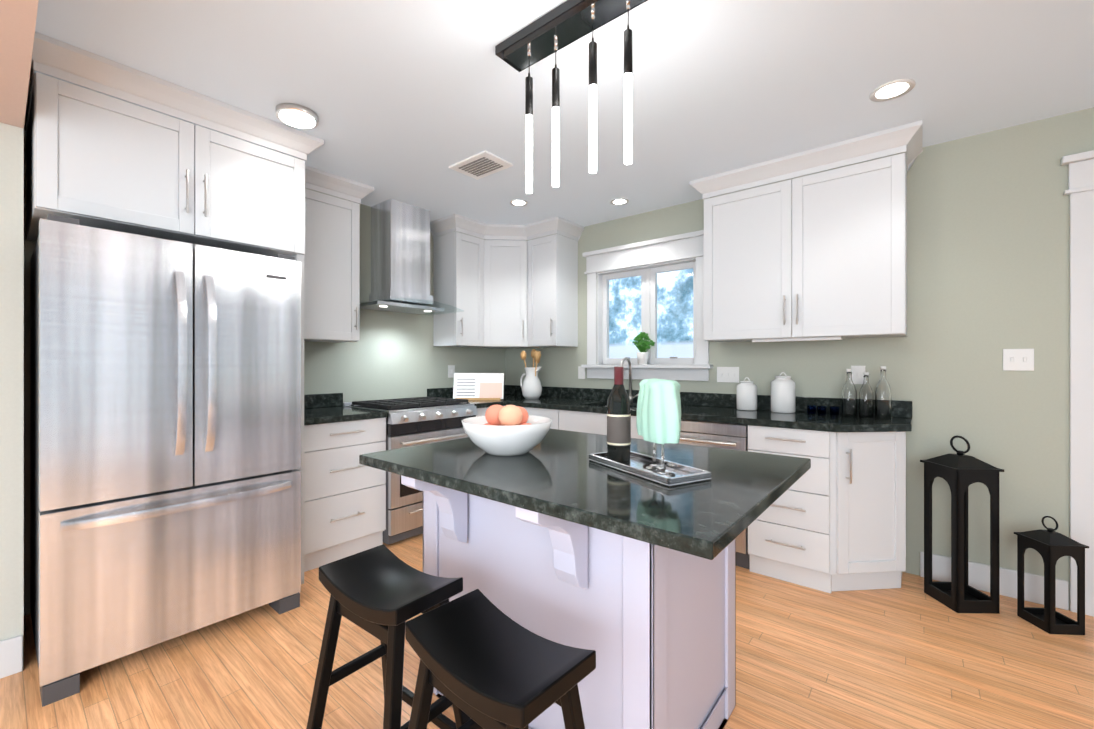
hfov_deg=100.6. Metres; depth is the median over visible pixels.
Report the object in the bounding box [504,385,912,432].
countertop
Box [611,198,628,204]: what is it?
recessed light
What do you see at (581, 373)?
wall outlet plate
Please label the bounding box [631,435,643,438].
base cabinet
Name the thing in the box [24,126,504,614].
wall
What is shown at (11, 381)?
wall
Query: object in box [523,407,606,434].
base cabinet
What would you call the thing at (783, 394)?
canister
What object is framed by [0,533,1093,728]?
floor
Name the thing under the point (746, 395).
canister
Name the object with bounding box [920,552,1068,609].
baseboard
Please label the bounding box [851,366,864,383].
wall outlet plate
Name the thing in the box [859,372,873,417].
glass bottle
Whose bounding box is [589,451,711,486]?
serving tray
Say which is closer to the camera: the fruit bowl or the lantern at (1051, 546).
the fruit bowl
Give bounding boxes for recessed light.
[276,103,318,128]
[510,199,527,205]
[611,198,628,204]
[869,79,915,101]
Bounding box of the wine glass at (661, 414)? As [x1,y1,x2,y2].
[641,379,680,477]
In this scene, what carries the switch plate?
attached to the wall at (987, 247)
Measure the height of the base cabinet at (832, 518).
0.880 m
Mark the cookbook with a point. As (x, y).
(479, 386)
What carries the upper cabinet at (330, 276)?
attached to the wall at (393, 355)
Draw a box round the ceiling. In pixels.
[30,0,1093,240]
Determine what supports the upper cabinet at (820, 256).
attached to the wall at (987, 247)
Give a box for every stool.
[306,544,469,728]
[405,589,595,728]
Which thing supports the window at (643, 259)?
in the wall at (987, 247)
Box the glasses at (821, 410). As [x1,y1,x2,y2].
[807,405,838,414]
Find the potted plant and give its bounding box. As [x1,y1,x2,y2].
[632,332,654,363]
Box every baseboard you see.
[0,635,22,678]
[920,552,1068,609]
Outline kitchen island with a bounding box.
[359,429,810,728]
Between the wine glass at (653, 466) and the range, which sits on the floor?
the range
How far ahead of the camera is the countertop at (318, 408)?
3.04 m
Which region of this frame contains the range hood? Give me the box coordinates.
[360,199,463,315]
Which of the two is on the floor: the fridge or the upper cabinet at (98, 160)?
the fridge
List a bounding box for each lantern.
[920,436,1003,613]
[1014,516,1088,634]
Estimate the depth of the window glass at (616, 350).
6.92 m
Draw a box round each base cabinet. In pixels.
[304,418,385,571]
[476,406,503,416]
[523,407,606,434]
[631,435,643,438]
[748,425,834,592]
[835,432,905,590]
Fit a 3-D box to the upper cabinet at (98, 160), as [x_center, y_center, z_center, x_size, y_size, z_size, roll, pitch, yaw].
[-1.959,-0.940,2.393,0.737,0.650,1.010,0,0,40]
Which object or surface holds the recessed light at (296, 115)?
in the ceiling
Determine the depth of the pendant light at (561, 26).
1.65 m
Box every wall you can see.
[0,122,23,668]
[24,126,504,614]
[505,107,1093,609]
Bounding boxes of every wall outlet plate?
[448,365,454,377]
[578,366,584,378]
[717,367,738,382]
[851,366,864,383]
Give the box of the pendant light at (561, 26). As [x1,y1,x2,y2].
[495,0,647,193]
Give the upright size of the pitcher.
0.460 m
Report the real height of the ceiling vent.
0.015 m
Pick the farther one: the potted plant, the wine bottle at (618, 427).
the potted plant
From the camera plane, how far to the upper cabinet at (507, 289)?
4.09 m
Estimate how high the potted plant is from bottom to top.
0.270 m
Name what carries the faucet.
on the countertop at (695, 406)
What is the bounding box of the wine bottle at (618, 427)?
[607,367,630,461]
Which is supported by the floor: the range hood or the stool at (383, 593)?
the stool at (383, 593)
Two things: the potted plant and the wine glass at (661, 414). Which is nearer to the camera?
the wine glass at (661, 414)
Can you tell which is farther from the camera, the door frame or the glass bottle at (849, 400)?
the glass bottle at (849, 400)
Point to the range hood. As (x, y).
(400, 256)
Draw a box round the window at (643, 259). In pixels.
[581,230,712,380]
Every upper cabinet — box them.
[24,32,307,260]
[296,168,363,343]
[430,214,583,348]
[690,120,922,342]
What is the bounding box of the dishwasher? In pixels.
[679,420,749,568]
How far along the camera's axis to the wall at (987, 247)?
2.51 m
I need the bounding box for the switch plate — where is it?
[1003,349,1033,370]
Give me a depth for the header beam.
1.40 m
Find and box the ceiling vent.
[449,150,512,179]
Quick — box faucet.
[620,357,638,401]
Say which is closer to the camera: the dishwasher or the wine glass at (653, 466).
the wine glass at (653, 466)
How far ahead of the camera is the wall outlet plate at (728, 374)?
3.34 m
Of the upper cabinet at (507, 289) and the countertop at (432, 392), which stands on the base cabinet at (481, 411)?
the countertop at (432, 392)
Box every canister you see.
[737,377,756,410]
[771,372,795,412]
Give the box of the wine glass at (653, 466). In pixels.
[636,378,665,469]
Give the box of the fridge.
[30,214,300,706]
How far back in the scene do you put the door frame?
2.24 m
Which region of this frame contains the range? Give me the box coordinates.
[343,397,477,544]
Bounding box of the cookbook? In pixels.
[453,373,504,399]
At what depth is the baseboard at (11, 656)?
1.80 m
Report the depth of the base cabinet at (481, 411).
3.73 m
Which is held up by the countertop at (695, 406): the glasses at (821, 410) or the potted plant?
the glasses at (821, 410)
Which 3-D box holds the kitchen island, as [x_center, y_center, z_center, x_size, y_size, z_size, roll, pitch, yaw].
[0.114,0.775,1.552,1.230,0.920,0.930,0,0,40]
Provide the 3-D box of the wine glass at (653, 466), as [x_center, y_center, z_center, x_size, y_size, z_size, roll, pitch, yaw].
[0.320,0.174,1.358,0.106,0.266,0.112,0,0,40]
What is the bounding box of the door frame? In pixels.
[1061,150,1093,616]
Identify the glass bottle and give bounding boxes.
[842,369,856,416]
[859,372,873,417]
[875,366,890,419]
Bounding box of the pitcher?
[520,349,541,398]
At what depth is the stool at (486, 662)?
1.00 m
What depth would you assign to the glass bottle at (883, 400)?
2.60 m
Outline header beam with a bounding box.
[0,0,37,127]
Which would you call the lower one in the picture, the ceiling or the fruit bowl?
the fruit bowl
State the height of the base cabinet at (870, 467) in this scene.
0.880 m
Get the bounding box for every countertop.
[304,393,387,425]
[427,387,503,407]
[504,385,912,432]
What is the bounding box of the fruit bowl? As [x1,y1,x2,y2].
[461,404,551,455]
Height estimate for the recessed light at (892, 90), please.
0.005 m
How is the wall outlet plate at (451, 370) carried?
attached to the wall at (393, 355)
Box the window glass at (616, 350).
[609,269,692,357]
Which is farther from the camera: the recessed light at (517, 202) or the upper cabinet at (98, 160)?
the recessed light at (517, 202)
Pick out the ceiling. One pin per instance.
(410, 102)
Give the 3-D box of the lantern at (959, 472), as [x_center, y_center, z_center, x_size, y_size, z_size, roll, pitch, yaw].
[2.143,0.803,2.355,0.229,0.864,0.229,0,0,1]
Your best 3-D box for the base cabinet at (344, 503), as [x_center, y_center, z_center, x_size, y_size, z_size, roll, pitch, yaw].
[-1.502,0.795,3.041,0.617,0.880,0.566,0,0,40]

